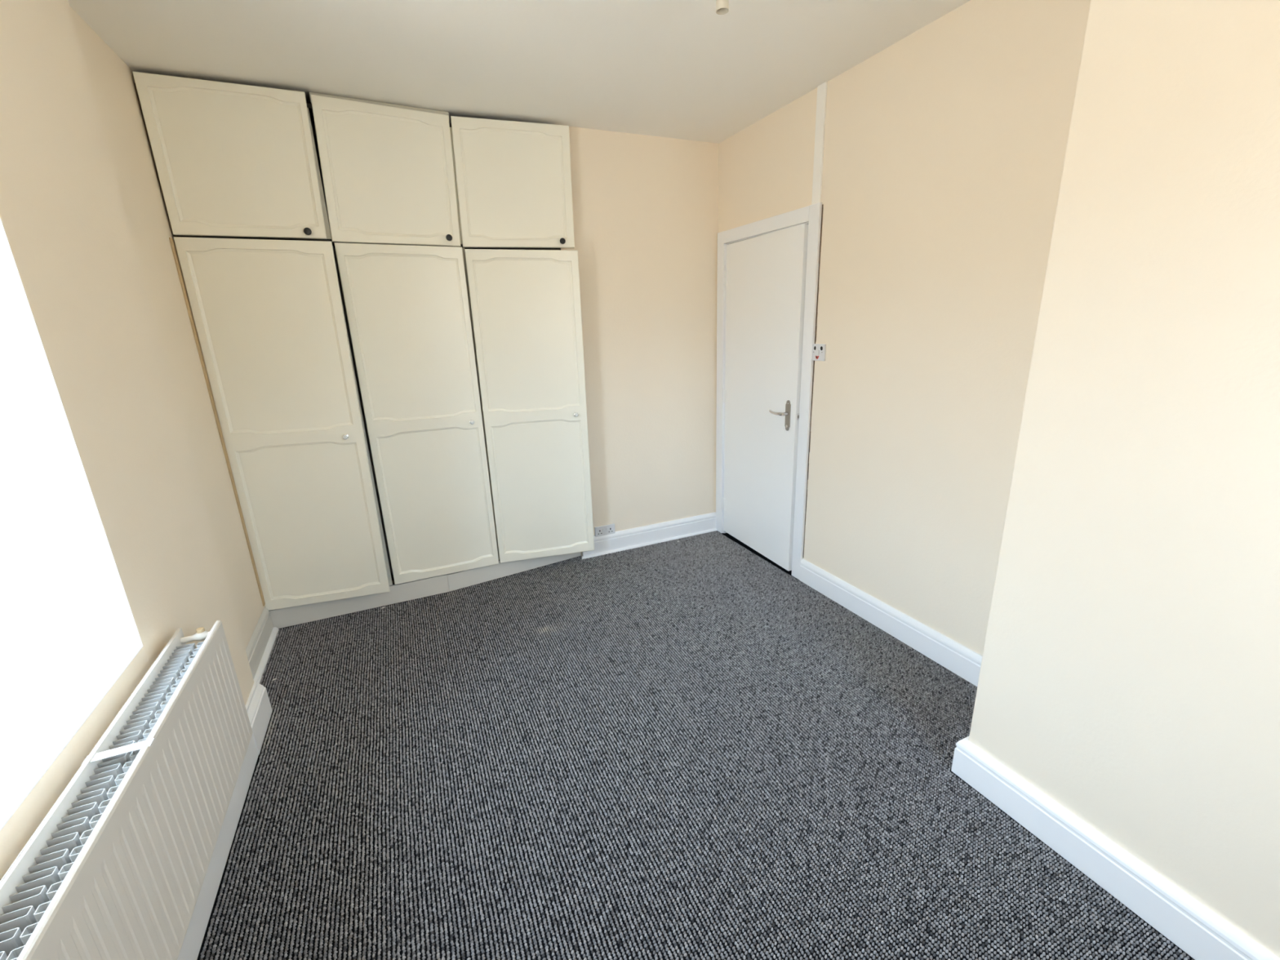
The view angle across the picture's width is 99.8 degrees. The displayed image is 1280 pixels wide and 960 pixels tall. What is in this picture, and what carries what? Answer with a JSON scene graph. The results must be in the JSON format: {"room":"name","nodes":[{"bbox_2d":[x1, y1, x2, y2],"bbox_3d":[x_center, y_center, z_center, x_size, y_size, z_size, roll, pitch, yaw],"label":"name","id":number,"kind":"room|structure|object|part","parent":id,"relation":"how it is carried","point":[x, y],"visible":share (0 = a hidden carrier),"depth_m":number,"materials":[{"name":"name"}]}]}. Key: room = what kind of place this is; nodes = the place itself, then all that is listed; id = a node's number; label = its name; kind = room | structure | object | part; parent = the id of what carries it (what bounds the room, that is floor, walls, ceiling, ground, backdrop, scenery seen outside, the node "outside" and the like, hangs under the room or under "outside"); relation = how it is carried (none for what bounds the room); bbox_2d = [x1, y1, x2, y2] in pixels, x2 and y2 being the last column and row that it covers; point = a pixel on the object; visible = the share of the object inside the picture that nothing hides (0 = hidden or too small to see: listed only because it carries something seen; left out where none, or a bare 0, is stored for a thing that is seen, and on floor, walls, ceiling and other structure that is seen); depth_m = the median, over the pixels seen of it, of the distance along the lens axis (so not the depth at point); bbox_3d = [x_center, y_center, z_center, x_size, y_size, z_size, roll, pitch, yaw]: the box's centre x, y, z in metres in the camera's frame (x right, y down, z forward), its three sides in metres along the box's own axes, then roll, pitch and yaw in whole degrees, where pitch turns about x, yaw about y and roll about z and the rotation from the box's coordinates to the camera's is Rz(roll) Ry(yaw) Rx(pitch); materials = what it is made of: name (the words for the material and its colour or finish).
{"room":"empty bedroom","nodes":[
{"label":"empty bedroom","id":0,"kind":"room"},
{"bbox_2d":[0,216,142,688],"bbox_3d":[-1.498,-0.224,1.077,0.438,1.469,0.004,-16,21,-39],"label":"window","id":1,"kind":"structure","parent":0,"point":[64,604],"depth_m":1.26,"materials":[{"name":"white glass"}]},
{"bbox_2d":[0,0,265,880],"bbox_3d":[-1.462,-0.023,1.070,0.418,2.588,4.700,-9,18,-23],"label":"wall","id":2,"kind":"structure","parent":0,"point":[84,215],"depth_m":1.53,"materials":[{"name":"beige paint"}]},
{"bbox_2d":[0,645,142,831],"bbox_3d":[-1.316,0.574,0.950,0.418,0.003,0.883,-9,18,-23],"label":"windowsill","id":3,"kind":"structure","parent":2,"relation":"attached to","point":[39,717],"depth_m":1.16,"materials":[{"name":"white paint"}]},
{"bbox_2d":[0,620,253,959],"bbox_3d":[-1.002,0.787,1.008,0.135,0.411,1.402,-9,18,-23],"label":"radiator","id":4,"kind":"object","parent":2,"relation":"attached to","point":[117,868],"visible":1,"depth_m":1.07,"materials":[{"name":"white metal"}]},
{"bbox_3d":[-1.032,0.793,0.996,0.011,0.410,1.402,-9,18,-23],"label":"panel","id":5,"kind":"part","parent":4,"relation":"part of","materials":[{"name":"white metal"}]},
{"bbox_2d":[245,681,272,755],"bbox_3d":[-1.516,0.936,2.133,0.033,0.157,0.268,-9,18,-23],"label":"baseboard","id":6,"kind":"structure","parent":2,"relation":"attached to","point":[258,706],"depth_m":2.13,"materials":[{"name":"white paint"}]},
{"bbox_2d":[245,605,279,683],"bbox_3d":[-1.819,0.828,2.545,0.013,0.156,0.753,-9,18,-23],"label":"baseboard","id":7,"kind":"structure","parent":2,"relation":"attached to","point":[257,644],"depth_m":2.63,"materials":[{"name":"white paint"}]},
{"bbox_2d":[177,735,258,959],"bbox_3d":[-0.853,1.323,0.723,0.031,0.155,2.940,-9,18,-23],"label":"baseboard","id":8,"kind":"structure","parent":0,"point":[191,946],"depth_m":1.57,"materials":[{"name":"white paint"}]},
{"bbox_2d":[67,0,970,143],"bbox_3d":[-0.172,-1.535,1.207,3.672,0.150,5.000,-9,18,-23],"label":"ceiling","id":9,"kind":"structure","parent":0,"point":[683,69],"depth_m":2.15,"materials":[{"name":"white paint"}]},
{"bbox_2d":[715,0,728,14],"bbox_3d":[0.253,-1.525,1.652,0.090,0.147,0.090,-9,18,-23],"label":"holder","id":10,"kind":"object","parent":9,"relation":"hanging from","point":[722,6],"visible":1,"depth_m":1.66,"materials":[{"name":"white plastic"}]},
{"bbox_2d":[560,126,718,555],"bbox_3d":[-0.904,-0.744,3.483,2.883,2.588,0.677,-9,18,-23],"label":"wall","id":11,"kind":"structure","parent":0,"point":[646,207],"depth_m":3.48,"materials":[{"name":"beige paint"}]},
{"bbox_2d":[594,523,615,537],"bbox_3d":[-0.240,0.353,3.703,0.146,0.086,0.014,-9,18,-23],"label":"double socket","id":12,"kind":"object","parent":11,"relation":"attached to","point":[609,529],"visible":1,"depth_m":3.69,"materials":[{"name":"white plastic"}]},
{"bbox_2d":[582,511,716,559],"bbox_3d":[0.091,0.387,3.865,1.060,0.138,0.020,-9,18,-23],"label":"baseboard","id":13,"kind":"structure","parent":11,"relation":"attached to","point":[657,531],"depth_m":3.85,"materials":[{"name":"white paint"}]},
{"bbox_2d":[196,530,1195,959],"bbox_3d":[-0.079,1.093,1.970,3.672,0.150,5.000,-9,18,-23],"label":"floor","id":14,"kind":"structure","parent":0,"point":[728,535],"depth_m":1.72,"materials":[{"name":"black carpet"}]},
{"bbox_2d":[132,71,594,628],"bbox_3d":[-1.288,-0.627,3.136,1.859,2.584,0.718,-9,18,-23],"label":"wardrobe","id":15,"kind":"object","parent":14,"relation":"on","point":[384,298],"visible":1,"depth_m":2.81,"materials":[{"name":"white wood"}]},
{"bbox_3d":[-1.768,-1.404,2.383,0.605,0.609,0.020,-9,18,-22],"label":"door","id":16,"kind":"part","parent":15,"relation":"part of","materials":[{"name":"beige paint"}]},
{"bbox_3d":[-1.718,-0.217,2.701,0.619,1.835,0.022,-7,17,-18],"label":"tall door","id":17,"kind":"part","parent":15,"relation":"part of","materials":[{"name":"beige paint"}]},
{"bbox_3d":[-1.554,-1.163,2.521,0.033,0.033,0.027,-9,18,-23],"label":"knob","id":18,"kind":"part","parent":15,"relation":"part of","materials":[{"name":"black metal"}]},
{"bbox_3d":[-1.504,-0.220,2.752,0.026,0.026,0.027,-7,17,-18],"label":"knob","id":19,"kind":"part","parent":15,"relation":"part of","materials":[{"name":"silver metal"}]},
{"bbox_3d":[-1.230,-1.499,2.668,0.622,0.617,0.022,-11,18,-28],"label":"door","id":20,"kind":"part","parent":15,"relation":"part of","materials":[{"name":"beige paint"}]},
{"bbox_3d":[-1.180,-0.315,2.985,0.597,1.830,0.020,-9,18,-24],"label":"tall door","id":21,"kind":"part","parent":15,"relation":"part of","materials":[{"name":"beige paint"}]},
{"bbox_3d":[-1.004,-1.274,2.835,0.033,0.033,0.028,-9,18,-23],"label":"knob","id":22,"kind":"part","parent":15,"relation":"part of","materials":[{"name":"black metal"}]},
{"bbox_3d":[-0.670,-1.589,2.916,0.626,0.619,0.021,-8,17,-20],"label":"door","id":23,"kind":"part","parent":15,"relation":"part of","materials":[{"name":"beige paint"}]},
{"bbox_3d":[-0.615,-0.387,3.211,0.615,1.830,0.022,-7,17,-15],"label":"tall door","id":24,"kind":"part","parent":15,"relation":"part of","materials":[{"name":"beige paint"}]},
{"bbox_3d":[-0.439,-1.351,3.047,0.033,0.033,0.027,-9,18,-23],"label":"knob","id":25,"kind":"part","parent":15,"relation":"part of","materials":[{"name":"black metal"}]},
{"bbox_2d":[200,530,1193,959],"bbox_3d":[-0.087,0.941,2.213,2.807,0.008,3.078,-9,18,-23],"label":"carpet","id":26,"kind":"structure","parent":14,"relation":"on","point":[708,536],"depth_m":1.87,"materials":[{"name":"grey carpet"}]},
{"bbox_2d":[718,0,1090,655],"bbox_3d":[1.342,-0.471,2.269,0.200,2.588,4.700,-9,18,-23],"label":"wall","id":27,"kind":"structure","parent":0,"point":[944,148],"depth_m":2.27,"materials":[{"name":"beige paint"}]},
{"bbox_2d":[715,231,726,533],"bbox_3d":[0.562,-0.606,3.762,0.018,2.068,0.080,-9,18,-23],"label":"trim","id":28,"kind":"structure","parent":27,"relation":"attached to","point":[721,289],"depth_m":3.72,"materials":[{"name":"white paint"}]},
{"bbox_2d":[722,223,808,570],"bbox_3d":[0.727,-0.471,3.388,0.096,1.963,0.776,-8,17,-21],"label":"door","id":29,"kind":"structure","parent":27,"relation":"in","point":[765,275],"depth_m":3.31,"materials":[{"name":"white paint"}]},
{"bbox_3d":[0.807,-0.394,3.153,0.052,0.022,0.135,-9,17,-21],"label":"lever","id":30,"kind":"part","parent":29,"relation":"part of","materials":[{"name":"silver metal"}]},
{"bbox_3d":[0.854,-0.372,3.116,0.006,0.178,0.042,-9,17,-21],"label":"handle plate","id":31,"kind":"part","parent":29,"relation":"part of","materials":[{"name":"silver metal"}]},
{"bbox_2d":[723,222,808,533],"bbox_3d":[0.805,-0.477,3.417,0.119,1.996,0.791,-9,18,-23],"label":"trim","id":32,"kind":"structure","parent":27,"relation":"attached to","point":[806,222],"depth_m":3.54,"materials":[{"name":"white paint"}]},
{"bbox_2d":[724,205,809,243],"bbox_3d":[0.708,-1.458,3.103,0.018,0.073,0.787,-9,18,-23],"label":"trim","id":33,"kind":"structure","parent":27,"relation":"attached to","point":[801,215],"depth_m":3.04,"materials":[{"name":"white paint"}]},
{"bbox_2d":[791,202,823,579],"bbox_3d":[0.921,-0.398,3.002,0.018,2.068,0.076,-9,18,-23],"label":"trim","id":34,"kind":"structure","parent":27,"relation":"attached to","point":[815,210],"depth_m":2.95,"materials":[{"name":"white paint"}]},
{"bbox_2d":[812,343,826,360],"bbox_3d":[0.944,-0.674,2.845,0.016,0.087,0.089,-9,18,-23],"label":"light switch","id":35,"kind":"object","parent":27,"relation":"attached to","point":[819,349],"visible":1,"depth_m":2.84,"materials":[{"name":"white plastic"}]},
{"bbox_2d":[811,81,827,204],"bbox_3d":[0.880,-1.640,2.644,0.010,0.518,0.059,-9,18,-23],"label":"trim","id":36,"kind":"structure","parent":27,"relation":"attached to","point":[821,101],"depth_m":2.63,"materials":[{"name":"white paint"}]},
{"bbox_2d":[968,0,1279,958],"bbox_3d":[1.658,-0.058,0.808,0.501,2.588,1.775,-9,18,-23],"label":"wall","id":37,"kind":"structure","parent":0,"point":[1130,671],"depth_m":1.24,"materials":[{"name":"beige paint"}]},
{"bbox_2d":[799,559,1279,959],"bbox_3d":[1.387,0.948,1.774,0.515,0.138,3.110,-9,18,-23],"label":"baseboard","id":38,"kind":"structure","parent":37,"relation":"attached to","point":[1188,924],"depth_m":1.55,"materials":[{"name":"white paint"}]}
]}

